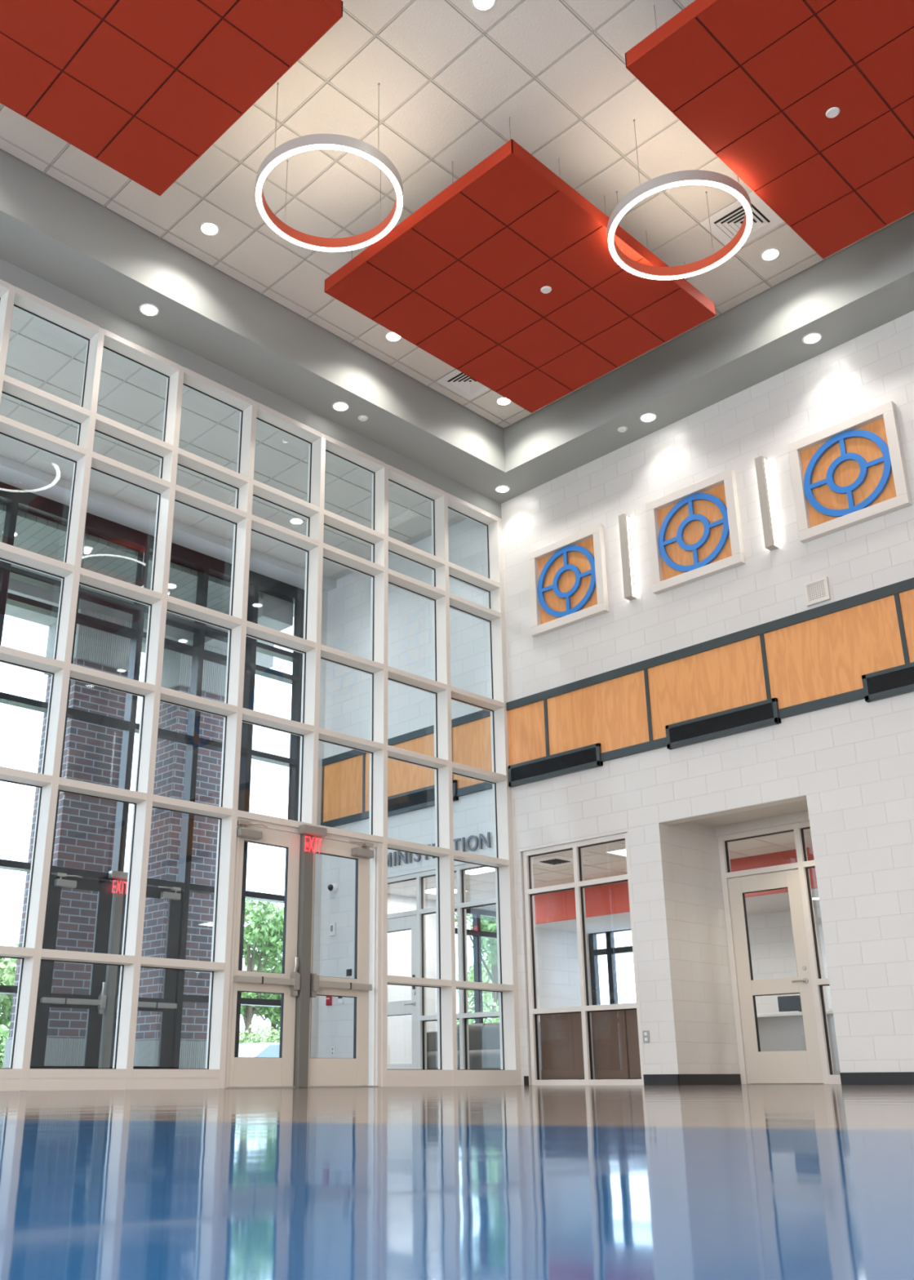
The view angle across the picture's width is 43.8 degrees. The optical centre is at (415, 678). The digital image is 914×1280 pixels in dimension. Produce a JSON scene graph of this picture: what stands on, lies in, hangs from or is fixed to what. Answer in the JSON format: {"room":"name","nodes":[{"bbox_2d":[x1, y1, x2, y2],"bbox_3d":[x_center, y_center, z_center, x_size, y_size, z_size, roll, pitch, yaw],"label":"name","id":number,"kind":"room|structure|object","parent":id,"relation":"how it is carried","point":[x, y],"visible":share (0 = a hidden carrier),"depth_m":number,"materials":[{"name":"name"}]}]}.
{"room":"school entrance lobby","nodes":[
{"label":"school entrance lobby","id":0,"kind":"room"},
{"bbox_2d":[0,307,466,591],"bbox_3d":[-5.792,-3.611,11.693,15.780,0.200,4.050,18,-26,-41],"label":"ceiling","id":1,"kind":"structure","parent":0,"point":[40,355],"depth_m":14.37,"materials":[{"name":"tile"}]},
{"bbox_2d":[0,258,502,518],"bbox_3d":[-4.537,-4.357,10.435,15.600,0.961,0.240,18,-26,-41],"label":"wall","id":2,"kind":"structure","parent":0,"point":[12,274],"depth_m":12.42,"materials":[{"name":"grey"}]},
{"bbox_2d":[0,279,521,1091],"bbox_3d":[-4.490,-0.505,9.096,15.549,7.197,0.240,18,-26,-41],"label":"window","id":3,"kind":"structure","parent":2,"relation":"in","point":[19,1076],"depth_m":11.76,"materials":[{"name":"white"}]},
{"bbox_2d":[228,819,300,1087],"bbox_3d":[-1.423,2.626,10.911,0.800,2.448,0.174,18,-26,-41],"label":"door","id":4,"kind":"structure","parent":3,"relation":"attached to","point":[244,1072],"depth_m":10.93,"materials":[{"name":"beige paint"}]},
{"bbox_2d":[298,823,327,853],"bbox_3d":[-1.046,1.651,11.591,0.300,0.280,0.100,18,-26,-41],"label":"exit sign","id":5,"kind":"object","parent":3,"relation":"attached to","point":[315,831],"visible":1,"depth_m":11.57,"materials":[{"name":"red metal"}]},
{"bbox_2d":[307,836,373,1086],"bbox_3d":[-0.740,2.841,11.532,0.815,2.448,0.174,18,-26,-41],"label":"door","id":6,"kind":"structure","parent":3,"relation":"attached to","point":[322,1072],"depth_m":11.56,"materials":[{"name":"beige paint"}]},
{"bbox_2d":[386,893,496,1063],"bbox_3d":[0.080,4.852,17.713,4.420,2.800,0.200,18,-26,-41],"label":"wall","id":7,"kind":"structure","parent":0,"point":[399,1028],"depth_m":17.48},
{"bbox_2d":[454,907,497,1023],"bbox_3d":[0.987,4.945,18.606,1.600,2.310,0.100,18,-26,-41],"label":"window","id":8,"kind":"structure","parent":7,"relation":"in","point":[476,932],"depth_m":18.79,"materials":[{"name":"brown metal"}]},
{"bbox_2d":[0,1083,913,1279],"bbox_3d":[1.725,2.050,5.519,21.100,0.080,20.020,18,-26,-41],"label":"floor","id":9,"kind":"structure","parent":0,"point":[735,1181],"depth_m":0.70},
{"bbox_2d":[97,879,124,1068],"bbox_3d":[-3.750,3.713,13.924,0.110,2.460,0.160,18,-26,-41],"label":"post","id":10,"kind":"object","parent":9,"relation":"on","point":[117,898],"visible":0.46,"depth_m":13.87,"materials":[{"name":"grey"}]},
{"bbox_2d":[226,1085,378,1088],"bbox_3d":[-1.073,3.927,10.906,1.840,0.012,0.120,18,-26,-41],"label":"threshold","id":11,"kind":"object","parent":9,"relation":"on","point":[334,1086],"visible":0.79,"depth_m":10.77,"materials":[{"name":"silver metal"}]},
{"bbox_2d":[293,834,313,1088],"bbox_3d":[-1.130,2.750,11.264,0.120,2.470,0.170,18,-26,-41],"label":"post","id":12,"kind":"object","parent":9,"relation":"on","point":[302,1000],"visible":0.73,"depth_m":11.18,"materials":[{"name":"grey"}]},
{"bbox_2d":[426,1021,542,1079],"bbox_3d":[0.795,4.680,14.154,0.630,0.740,1.700,18,-26,-41],"label":"sofa","id":13,"kind":"object","parent":9,"relation":"on","point":[484,1037],"visible":0.26,"depth_m":14.13,"materials":[{"name":"beige fabric"}]},
{"bbox_2d":[539,1013,584,1079],"bbox_3d":[1.943,4.240,13.067,0.700,0.830,0.700,18,-26,-41],"label":"wood panel","id":14,"kind":"object","parent":9,"relation":"on","point":[561,1034],"visible":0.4,"depth_m":12.86,"materials":[{"name":"brown wood"}]},
{"bbox_2d":[591,1010,630,1079],"bbox_3d":[2.371,4.089,12.649,0.700,0.830,0.475,18,-26,-41],"label":"wood panel","id":15,"kind":"object","parent":9,"relation":"on","point":[610,1035],"visible":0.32,"depth_m":12.40,"materials":[{"name":"brown wood"}]},
{"bbox_2d":[626,1009,641,1079],"bbox_3d":[2.761,3.952,12.267,0.700,0.830,0.620,18,-26,-41],"label":"booth seat","id":16,"kind":"object","parent":9,"relation":"on","point":[631,1015],"visible":0.23,"depth_m":12.19,"materials":[{"name":"wood"}]},
{"bbox_2d":[752,1009,840,1084],"bbox_3d":[4.902,4.232,13.021,0.800,0.780,2.850,18,-26,-41],"label":"reception desk","id":17,"kind":"object","parent":9,"relation":"on","point":[784,1031],"visible":0.08,"depth_m":13.16,"materials":[{"name":"grey laminate"}]},
{"bbox_2d":[777,995,802,1011],"bbox_3d":[4.647,3.918,13.626,0.180,0.220,0.570,18,-26,-41],"label":"computer monitor","id":18,"kind":"object","parent":17,"relation":"on","point":[786,1003],"visible":0.48,"depth_m":13.68,"materials":[{"name":"black plastic"}]},
{"bbox_2d":[0,0,913,428],"bbox_3d":[1.113,-6.920,4.520,15.202,0.062,15.662,18,-26,-41],"label":"ceiling","id":19,"kind":"structure","parent":0,"point":[451,75],"depth_m":10.32,"materials":[{"name":"tile"}]},
{"bbox_2d":[0,0,342,195],"bbox_3d":[-2.516,-5.207,8.223,3.134,0.659,2.472,18,-26,-41],"label":"cloud","id":20,"kind":"object","parent":19,"relation":"hanging from","point":[143,88],"visible":1,"depth_m":8.70,"materials":[{"name":"red"}]},
{"bbox_2d":[199,221,219,235],"bbox_3d":[-2.043,-4.469,11.284,0.200,0.007,0.200,18,-26,-41],"label":"recessed light","id":21,"kind":"object","parent":19,"relation":"in","point":[209,228],"visible":1,"depth_m":11.28,"materials":[{"name":"white plastic"}]},
{"bbox_2d":[255,82,403,252],"bbox_3d":[-0.739,-4.512,9.914,1.270,0.860,1.270,18,-26,-41],"label":"pendant","id":22,"kind":"object","parent":19,"relation":"hanging from","point":[315,141],"visible":1,"depth_m":9.63,"materials":[{"name":"grey"}]},
{"bbox_2d":[255,144,402,252],"bbox_3d":[-0.736,-4.110,9.772,1.262,0.007,1.262,18,-26,-41],"label":"diffuser","id":23,"kind":"object","parent":22,"relation":"attached to","point":[290,151],"depth_m":9.74,"materials":[{"name":"white"}]},
{"bbox_2d":[384,331,402,342],"bbox_3d":[-0.245,-3.896,12.933,0.200,0.007,0.200,18,-26,-41],"label":"recessed light","id":24,"kind":"object","parent":19,"relation":"in","point":[391,336],"visible":0.72,"depth_m":12.95,"materials":[{"name":"white plastic"}]},
{"bbox_2d":[0,148,913,503],"bbox_3d":[1.094,-6.421,4.960,15.600,0.689,16.000,18,-26,-41],"label":"bulkhead","id":25,"kind":"object","parent":19,"relation":"attached to","point":[50,230],"visible":1,"depth_m":12.27,"materials":[{"name":"grey"}]},
{"bbox_2d":[138,303,159,316],"bbox_3d":[-2.688,-3.723,11.472,0.200,0.007,0.200,18,-26,-41],"label":"recessed light","id":26,"kind":"object","parent":25,"relation":"attached to","point":[148,309],"visible":1,"depth_m":11.46,"materials":[{"name":"white plastic"}]},
{"bbox_2d":[332,401,349,411],"bbox_3d":[-0.860,-3.146,13.133,0.200,0.007,0.200,18,-26,-41],"label":"recessed light","id":27,"kind":"object","parent":25,"relation":"attached to","point":[338,406],"visible":1,"depth_m":13.12,"materials":[{"name":"white plastic"}]},
{"bbox_2d":[640,413,657,422],"bbox_3d":[2.755,-3.076,13.390,0.200,0.007,0.200,18,-26,-41],"label":"recessed light","id":28,"kind":"object","parent":25,"relation":"attached to","point":[647,417],"visible":1,"depth_m":13.38,"materials":[{"name":"white plastic"}]},
{"bbox_2d":[802,332,822,344],"bbox_3d":[4.193,-3.586,11.975,0.200,0.007,0.200,18,-26,-41],"label":"recessed light","id":29,"kind":"object","parent":25,"relation":"attached to","point":[814,337],"visible":1,"depth_m":11.97,"materials":[{"name":"white plastic"}]},
{"bbox_2d":[435,368,489,399],"bbox_3d":[0.671,-3.600,13.757,0.590,0.022,0.590,18,-26,-41],"label":"ceiling vent","id":30,"kind":"object","parent":19,"relation":"in","point":[456,380],"visible":0.63,"depth_m":13.82,"materials":[{"name":"white plastic"}]},
{"bbox_2d":[471,0,496,11],"bbox_3d":[0.541,-5.324,8.914,0.200,0.007,0.200,18,-26,-41],"label":"recessed light","id":31,"kind":"object","parent":19,"relation":"in","point":[479,5],"visible":1,"depth_m":8.95,"materials":[{"name":"white plastic"}]},
{"bbox_2d":[324,116,716,413],"bbox_3d":[1.089,-4.068,11.500,3.134,0.659,2.472,18,-26,-41],"label":"cloud","id":32,"kind":"object","parent":19,"relation":"hanging from","point":[461,278],"visible":0.98,"depth_m":11.17,"materials":[{"name":"red"}]},
{"bbox_2d":[607,119,753,279],"bbox_3d":[2.367,-4.392,10.304,1.270,0.860,1.270,18,-26,-41],"label":"pendant","id":33,"kind":"object","parent":19,"relation":"hanging from","point":[719,180],"visible":0.99,"depth_m":10.05,"materials":[{"name":"grey"}]},
{"bbox_2d":[608,180,752,279],"bbox_3d":[2.369,-3.990,10.162,1.262,0.007,1.262,18,-26,-41],"label":"diffuser","id":34,"kind":"object","parent":33,"relation":"attached to","point":[728,187],"depth_m":10.14,"materials":[{"name":"white"}]},
{"bbox_2d":[700,191,784,245],"bbox_3d":[3.240,-4.510,11.232,0.590,0.022,0.590,18,-26,-41],"label":"ceiling vent","id":35,"kind":"object","parent":19,"relation":"in","point":[726,224],"visible":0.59,"depth_m":11.21,"materials":[{"name":"white plastic"}]},
{"bbox_2d":[625,0,913,258],"bbox_3d":[3.609,-4.956,9.036,3.134,0.659,2.472,18,-26,-41],"label":"cloud","id":36,"kind":"object","parent":19,"relation":"hanging from","point":[757,82],"visible":1,"depth_m":9.01,"materials":[{"name":"red"}]},
{"bbox_2d":[760,247,781,261],"bbox_3d":[3.661,-4.362,11.682,0.200,0.007,0.200,18,-26,-41],"label":"recessed light","id":37,"kind":"object","parent":19,"relation":"in","point":[770,254],"visible":1,"depth_m":11.68,"materials":[{"name":"white plastic"}]},
{"bbox_2d":[535,927,585,1079],"bbox_3d":[2.168,4.807,17.622,1.550,2.800,0.160,18,-26,-41],"label":"wall","id":38,"kind":"structure","parent":0,"point":[557,951],"depth_m":17.66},
{"bbox_2d":[387,800,813,908],"bbox_3d":[3.755,2.226,14.584,4.420,0.040,10.580,18,-26,-41],"label":"ceiling","id":39,"kind":"structure","parent":0,"point":[599,864],"depth_m":14.93,"materials":[{"name":"tile"}]},
{"bbox_2d":[414,887,470,894],"bbox_3d":[0.416,3.240,17.309,0.600,0.015,0.600,18,-26,-41],"label":"recessed light","id":40,"kind":"object","parent":39,"relation":"in","point":[428,891],"visible":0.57,"depth_m":17.29,"materials":[{"name":"white plastic"}]},
{"bbox_2d":[425,888,467,893],"bbox_3d":[0.416,3.240,17.308,0.560,0.008,0.560,18,-26,-41],"label":"diffuser","id":41,"kind":"object","parent":40,"relation":"attached to","point":[428,891],"depth_m":17.28,"materials":[{"name":"white"}]},
{"bbox_2d":[465,866,495,875],"bbox_3d":[0.805,2.621,15.569,0.600,0.015,0.600,18,-26,-41],"label":"recessed light","id":42,"kind":"object","parent":39,"relation":"in","point":[486,869],"visible":0.27,"depth_m":15.68,"materials":[{"name":"white plastic"}]},
{"bbox_2d":[532,854,586,866],"bbox_3d":[1.854,2.422,15.018,0.600,0.018,0.600,18,-26,-41],"label":"ceiling vent","id":43,"kind":"object","parent":39,"relation":"in","point":[553,860],"visible":0.98,"depth_m":14.98,"materials":[{"name":"white plastic"}]},
{"bbox_2d":[604,847,626,857],"bbox_3d":[2.832,2.196,14.403,0.600,0.015,0.600,18,-26,-41],"label":"recessed light","id":44,"kind":"object","parent":39,"relation":"in","point":[621,851],"visible":0.31,"depth_m":14.39,"materials":[{"name":"white plastic"}]},
{"bbox_2d":[608,848,626,856],"bbox_3d":[2.832,2.197,14.403,0.560,0.008,0.560,18,-26,-41],"label":"diffuser","id":45,"kind":"object","parent":44,"relation":"attached to","point":[622,852],"depth_m":14.40,"materials":[{"name":"white"}]},
{"bbox_2d":[533,846,820,933],"bbox_3d":[5.320,2.613,14.880,1.600,0.510,9.000,18,-26,-41],"label":"bulkhead","id":46,"kind":"object","parent":39,"relation":"attached to","point":[607,907],"visible":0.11,"depth_m":16.30,"materials":[{"name":"red paint"}]},
{"bbox_2d":[310,311,913,1085],"bbox_3d":[5.383,-0.685,10.195,0.310,8.157,19.950,18,-26,-41],"label":"wall","id":47,"kind":"structure","parent":0,"point":[852,763],"depth_m":12.43,"materials":[{"name":"brick"}]},
{"bbox_2d":[0,481,304,1068],"bbox_3d":[-6.152,0.689,12.594,12.542,7.300,0.170,18,-26,-41],"label":"window","id":48,"kind":"structure","parent":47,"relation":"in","point":[15,498],"depth_m":15.37,"materials":[{"name":"brown metal"}]},
{"bbox_2d":[31,872,113,1068],"bbox_3d":[-4.056,3.582,13.552,0.850,2.438,0.174,18,-26,-41],"label":"door","id":49,"kind":"structure","parent":48,"relation":"attached to","point":[95,1002],"depth_m":13.61,"materials":[{"name":"brown metal"}]},
{"bbox_2d":[107,870,128,893],"bbox_3d":[-3.695,2.565,14.217,0.300,0.280,0.100,18,-26,-41],"label":"exit sign","id":50,"kind":"object","parent":48,"relation":"attached to","point":[113,874],"visible":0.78,"depth_m":14.18,"materials":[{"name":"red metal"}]},
{"bbox_2d":[109,883,182,1068],"bbox_3d":[-3.336,3.810,14.207,0.870,2.438,0.174,18,-26,-41],"label":"door","id":51,"kind":"structure","parent":48,"relation":"attached to","point":[166,1005],"depth_m":14.35,"materials":[{"name":"brown metal"}]},
{"bbox_2d":[323,754,362,822],"bbox_3d":[-1.036,1.600,16.407,0.020,0.870,0.890,18,-26,-41],"label":"oak panel","id":52,"kind":"object","parent":47,"relation":"attached to","point":[343,780],"visible":1,"depth_m":16.40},
{"bbox_2d":[364,733,435,811],"bbox_3d":[-0.114,1.276,15.505,0.020,0.870,1.690,18,-26,-41],"label":"oak panel","id":53,"kind":"object","parent":47,"relation":"attached to","point":[402,776],"visible":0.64,"depth_m":15.49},
{"bbox_2d":[387,779,458,817],"bbox_3d":[0.075,1.608,15.151,0.062,0.265,1.350,18,-26,-41],"label":"air vent","id":54,"kind":"object","parent":47,"relation":"in","point":[424,797],"visible":0.8,"depth_m":15.21,"materials":[{"name":"grey"}]},
{"bbox_2d":[387,788,435,811],"bbox_3d":[0.077,1.608,15.153,0.055,0.175,1.260,18,-26,-41],"label":"grille","id":55,"kind":"object","parent":54,"relation":"attached to","point":[420,798],"depth_m":15.22,"materials":[{"name":"black metal"}]},
{"bbox_2d":[387,831,490,866],"bbox_3d":[0.098,2.293,14.888,0.024,0.196,2.393,18,-26,-41],"label":"sign lettering","id":56,"kind":"object","parent":47,"relation":"attached to","point":[482,837],"depth_m":14.47,"materials":[{"name":"grey metal"}]},
{"bbox_2d":[387,863,499,1069],"bbox_3d":[0.201,3.776,14.435,0.110,2.638,2.521,18,-26,-41],"label":"window","id":57,"kind":"structure","parent":47,"relation":"in","point":[464,1015],"depth_m":14.28,"materials":[{"name":"white"}]},
{"bbox_2d":[386,915,417,1069],"bbox_3d":[-0.321,4.188,14.783,0.109,2.080,0.980,18,-26,-41],"label":"door","id":58,"kind":"structure","parent":57,"relation":"attached to","point":[408,1006],"depth_m":14.62,"materials":[{"name":"white"}]},
{"bbox_2d":[452,715,492,788],"bbox_3d":[0.753,0.970,14.658,0.020,0.870,0.730,18,-26,-41],"label":"oak panel","id":59,"kind":"object","parent":47,"relation":"attached to","point":[471,741],"visible":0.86,"depth_m":14.67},
{"bbox_2d":[507,700,546,765],"bbox_3d":[1.392,0.745,14.033,0.020,0.870,0.606,18,-26,-41],"label":"oak panel","id":60,"kind":"object","parent":47,"relation":"attached to","point":[526,727],"visible":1,"depth_m":14.05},
{"bbox_2d":[507,742,603,787],"bbox_3d":[1.664,1.048,13.597,0.062,0.265,1.405,18,-26,-41],"label":"air vent","id":61,"kind":"object","parent":47,"relation":"in","point":[588,757],"visible":1,"depth_m":13.55,"materials":[{"name":"grey"}]},
{"bbox_2d":[511,747,596,782],"bbox_3d":[1.667,1.048,13.599,0.055,0.175,1.315,18,-26,-41],"label":"grille","id":62,"kind":"object","parent":61,"relation":"attached to","point":[579,759],"depth_m":13.56,"materials":[{"name":"black metal"}]},
{"bbox_2d":[528,523,608,637],"bbox_3d":[1.891,-1.208,14.114,0.085,1.150,1.150,18,-26,-41],"label":"wall art","id":63,"kind":"object","parent":47,"relation":"attached to","point":[568,577],"visible":1,"depth_m":14.11,"materials":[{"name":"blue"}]},
{"bbox_2d":[523,832,644,1085],"bbox_3d":[1.893,3.171,12.785,0.110,2.658,1.561,18,-26,-41],"label":"window","id":64,"kind":"structure","parent":47,"relation":"in","point":[586,1010],"depth_m":12.87,"materials":[{"name":"white"}]},
{"bbox_2d":[546,670,649,755],"bbox_3d":[2.131,0.485,13.311,0.020,0.870,1.445,18,-26,-41],"label":"oak panel","id":65,"kind":"object","parent":47,"relation":"attached to","point":[612,713],"visible":1,"depth_m":13.26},
{"bbox_2d":[320,577,913,827],"bbox_3d":[3.266,0.073,12.190,0.040,1.056,13.360,18,-26,-41],"label":"trim","id":66,"kind":"structure","parent":47,"relation":"attached to","point":[896,588],"depth_m":12.66,"materials":[{"name":"grey"}]},
{"bbox_2d":[618,513,636,600],"bbox_3d":[2.522,-1.447,13.480,0.115,1.080,0.090,18,-26,-41],"label":"wall sconce","id":67,"kind":"object","parent":47,"relation":"attached to","point":[624,526],"visible":1,"depth_m":13.44,"materials":[{"name":"grey"}]},
{"bbox_2d":[626,517,634,595],"bbox_3d":[2.527,-1.445,13.485,0.040,1.020,0.076,18,-26,-41],"label":"diffuser","id":68,"kind":"object","parent":67,"relation":"attached to","point":[630,580],"depth_m":13.40,"materials":[{"name":"white"}]},
{"bbox_2d":[643,1074,679,1084],"bbox_3d":[2.522,4.111,11.626,0.012,0.105,0.420,18,-26,-41],"label":"baseboard","id":69,"kind":"structure","parent":47,"relation":"attached to","point":[649,1079],"depth_m":11.62,"materials":[{"name":"black rubber"}]},
{"bbox_2d":[645,467,746,595],"bbox_3d":[3.160,-1.655,12.873,0.085,1.150,1.150,18,-26,-41],"label":"wall art","id":70,"kind":"object","parent":47,"relation":"attached to","point":[695,531],"visible":1,"depth_m":12.86,"materials":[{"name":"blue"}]},
{"bbox_2d":[648,635,767,740],"bbox_3d":[3.156,0.124,12.309,0.020,0.870,1.430,18,-26,-41],"label":"oak panel","id":71,"kind":"object","parent":47,"relation":"attached to","point":[731,676],"visible":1,"depth_m":12.31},
{"bbox_2d":[665,697,781,749],"bbox_3d":[3.251,0.489,12.046,0.062,0.265,1.340,18,-26,-41],"label":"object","id":72,"kind":"object","parent":47,"relation":"in","point":[763,713],"visible":1,"depth_m":12.00,"materials":[{"name":"grey"}]},
{"bbox_2d":[670,703,773,742],"bbox_3d":[3.253,0.490,12.048,0.055,0.175,1.250,18,-26,-41],"label":"grille","id":73,"kind":"object","parent":72,"relation":"attached to","point":[752,715],"depth_m":12.01,"materials":[{"name":"black metal"}]},
{"bbox_2d":[755,455,778,551],"bbox_3d":[3.791,-1.894,12.240,0.115,1.080,0.090,18,-26,-41],"label":"wall sconce","id":74,"kind":"object","parent":47,"relation":"attached to","point":[769,531],"visible":1,"depth_m":12.19,"materials":[{"name":"grey"}]},
{"bbox_2d":[764,460,776,545],"bbox_3d":[3.796,-1.892,12.245,0.040,1.020,0.076,18,-26,-41],"label":"diffuser","id":75,"kind":"object","parent":74,"relation":"attached to","point":[769,499],"depth_m":12.19,"materials":[{"name":"white"}]},
{"bbox_2d":[804,576,831,606],"bbox_3d":[4.114,-0.888,11.596,0.035,0.250,0.250,18,-26,-41],"label":"air vent","id":76,"kind":"object","parent":47,"relation":"in","point":[817,591],"visible":1,"depth_m":11.59,"materials":[{"name":"white"}]},
{"bbox_2d":[764,595,905,708],"bbox_3d":[4.167,-0.232,11.321,0.020,0.870,1.405,18,-26,-41],"label":"oak panel","id":77,"kind":"object","parent":47,"relation":"attached to","point":[828,655],"visible":1,"depth_m":11.31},
{"bbox_2d":[787,400,912,542],"bbox_3d":[4.429,-2.102,11.633,0.085,1.150,1.150,18,-26,-41],"label":"wall art","id":78,"kind":"object","parent":47,"relation":"attached to","point":[851,472],"visible":1,"depth_m":11.62,"materials":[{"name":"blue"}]},
{"bbox_2d":[840,1071,913,1084],"bbox_3d":[8.086,2.151,6.188,0.012,0.105,12.155,18,-26,-41],"label":"baseboard","id":79,"kind":"structure","parent":47,"relation":"attached to","point":[884,1077],"depth_m":10.06,"materials":[{"name":"black rubber"}]},
{"bbox_2d":[862,662,913,702],"bbox_3d":[4.814,-0.062,10.518,0.062,0.265,1.340,18,-26,-41],"label":"air vent","id":80,"kind":"object","parent":47,"relation":"in","point":[898,680],"visible":1,"depth_m":10.79,"materials":[{"name":"grey"}]},
{"bbox_2d":[866,667,913,694],"bbox_3d":[4.817,-0.061,10.520,0.055,0.175,1.250,18,-26,-41],"label":"grille","id":81,"kind":"object","parent":80,"relation":"attached to","point":[894,680],"depth_m":10.78,"materials":[{"name":"black metal"}]},
{"bbox_2d":[899,588,913,662],"bbox_3d":[5.170,-0.586,10.340,0.020,0.870,1.410,18,-26,-41],"label":"oak panel","id":82,"kind":"object","parent":47,"relation":"attached to","point":[907,597],"visible":1,"depth_m":10.83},
{"bbox_2d":[668,821,740,1074],"bbox_3d":[3.797,2.701,11.853,1.120,2.900,1.970,18,-26,-41],"label":"wall","id":83,"kind":"structure","parent":0,"point":[708,1001],"depth_m":12.37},
{"bbox_2d":[678,1074,741,1084],"bbox_3d":[3.094,4.191,11.864,1.160,0.105,0.012,18,-26,-41],"label":"baseboard","id":84,"kind":"structure","parent":83,"relation":"attached to","point":[684,1079],"depth_m":11.84,"materials":[{"name":"black rubber"}]},
{"bbox_2d":[717,821,841,1084],"bbox_3d":[4.155,2.908,12.151,0.120,2.705,1.724,18,-26,-41],"label":"door frame","id":85,"kind":"structure","parent":83,"relation":"in","point":[803,865],"depth_m":12.34,"materials":[{"name":"white"}]},
{"bbox_2d":[728,869,823,1083],"bbox_3d":[3.874,3.214,12.278,0.109,2.195,0.880,18,-26,-41],"label":"door","id":86,"kind":"structure","parent":85,"relation":"attached to","point":[791,1066],"depth_m":12.24,"materials":[{"name":"beige paint"}]},
{"bbox_2d":[586,906,832,1013],"bbox_3d":[5.420,4.083,15.633,0.200,2.800,10.600,18,-26,-41],"label":"wall","id":87,"kind":"structure","parent":0,"point":[772,948],"depth_m":15.94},
{"bbox_2d":[588,928,633,1004],"bbox_3d":[3.217,4.618,17.870,0.100,1.410,1.050,18,-26,-41],"label":"window","id":88,"kind":"structure","parent":87,"relation":"in","point":[611,951],"depth_m":18.06,"materials":[{"name":"brown metal"}]},
{"bbox_2d":[714,810,809,836],"bbox_3d":[3.835,1.441,12.341,1.240,0.200,1.735,18,-26,-41],"label":"ceiling","id":89,"kind":"structure","parent":0,"point":[802,816],"depth_m":12.71,"materials":[{"name":"paint"}]},
{"label":"outside","id":90,"kind":"structure","parent":0,"visible":0},
{"bbox_3d":[1.473,9.418,26.211,100.000,0.090,11.980,18,-26,-41],"label":"ground","id":91,"kind":"structure","parent":90,"visible":0},
{"bbox_2d":[2,608,132,1067],"bbox_3d":[-4.940,2.380,16.506,1.060,6.770,1.020,18,-26,-41],"label":"brick column","id":92,"kind":"structure","parent":91,"relation":"on","point":[84,836],"depth_m":16.25,"materials":[{"name":"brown brick"}]},
{"bbox_2d":[0,502,294,668],"bbox_3d":[-8.194,-2.602,13.962,16.550,0.960,2.850,18,-26,-41],"label":"soffit","id":93,"kind":"object","parent":92,"relation":"on","point":[171,585],"depth_m":16.66,"materials":[{"name":"paint"}]},
{"bbox_2d":[133,637,226,1068],"bbox_3d":[-3.701,2.772,17.633,0.980,6.770,1.020,18,-26,-41],"label":"brick column","id":94,"kind":"structure","parent":91,"relation":"on","point":[171,756],"depth_m":17.27,"materials":[{"name":"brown brick"}]},
{"bbox_2d":[457,998,499,1024],"bbox_3d":[2.322,9.849,30.563,3.718,2.434,3.941,-2,-20,6],"label":"shrub","id":95,"kind":"object","parent":91,"relation":"on","point":[496,1020],"visible":0.02,"depth_m":30.62,"materials":[{"name":"green plant"}]},
{"bbox_2d":[470,915,497,965],"bbox_3d":[2.943,8.546,34.598,3.652,7.588,3.993,-8,-21,20],"label":"tree","id":96,"kind":"object","parent":91,"relation":"on","point":[487,923],"visible":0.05,"depth_m":35.20,"materials":[{"name":"green plant"}]},
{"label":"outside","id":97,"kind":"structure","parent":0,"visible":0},
{"bbox_3d":[-35.137,25.003,68.694,150.000,0.250,104.000,18,-26,-41],"label":"lawn","id":98,"kind":"structure","parent":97,"visible":0},
{"bbox_2d":[0,1021,10,1067],"bbox_3d":[-10.928,9.895,29.608,2.480,1.861,2.585,-1,-20,2],"label":"shrub","id":99,"kind":"object","parent":98,"relation":"on","point":[4,1034],"visible":0.13,"depth_m":29.46,"materials":[{"name":"green plant"}]},
{"bbox_2d":[0,957,16,1002],"bbox_3d":[-13.070,9.301,31.155,4.191,4.054,2.944,9,-22,-25],"label":"tree","id":100,"kind":"object","parent":98,"relation":"on","point":[7,969],"visible":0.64,"depth_m":31.36,"materials":[{"name":"green plant"}]},
{"bbox_2d":[0,943,18,1026],"bbox_3d":[-11.069,9.815,33.313,3.218,4.502,4.324,11,-22,-29],"label":"tree","id":101,"kind":"object","parent":98,"relation":"on","point":[6,1004],"visible":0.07,"depth_m":32.21,"materials":[{"name":"green plant"}]},
{"bbox_2d":[238,1042,279,1057],"bbox_3d":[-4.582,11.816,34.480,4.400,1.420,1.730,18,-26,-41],"label":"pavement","id":102,"kind":"structure","parent":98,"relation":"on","point":[264,1049],"depth_m":33.81,"materials":[{"name":"white paint"}]},
{"bbox_2d":[239,1023,279,1044],"bbox_3d":[-5.317,12.614,37.838,3.183,2.166,3.374,-2,-20,6],"label":"shrub","id":103,"kind":"object","parent":98,"relation":"on","point":[268,1038],"visible":0.14,"depth_m":37.93,"materials":[{"name":"green plant"}]},
{"bbox_2d":[240,898,284,1040],"bbox_3d":[-5.860,11.172,40.478,3.516,6.663,3.940,-5,-20,12],"label":"tree","id":104,"kind":"object","parent":98,"relation":"on","point":[267,937],"visible":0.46,"depth_m":40.37,"materials":[{"name":"green plant"}]},
{"bbox_2d":[246,956,280,1040],"bbox_3d":[-5.144,12.933,43.128,3.824,5.107,3.704,-5,-20,12],"label":"tree","id":105,"kind":"object","parent":98,"relation":"on","point":[260,1009],"visible":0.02,"depth_m":42.76,"materials":[{"name":"green plant"}]},
{"bbox_2d":[454,912,499,1021],"bbox_3d":[2.404,9.980,40.313,4.344,8.706,6.110,18,-26,-41],"label":"tree","id":106,"kind":"object","parent":98,"relation":"on","point":[494,978],"visible":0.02,"depth_m":40.21,"materials":[{"name":"green plant"}]},
{"bbox_2d":[457,952,498,1013],"bbox_3d":[3.937,13.545,50.547,4.549,8.800,6.122,-5,-20,13],"label":"tree","id":107,"kind":"object","parent":98,"relation":"on","point":[487,994],"visible":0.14,"depth_m":50.11,"materials":[{"name":"green plant"}]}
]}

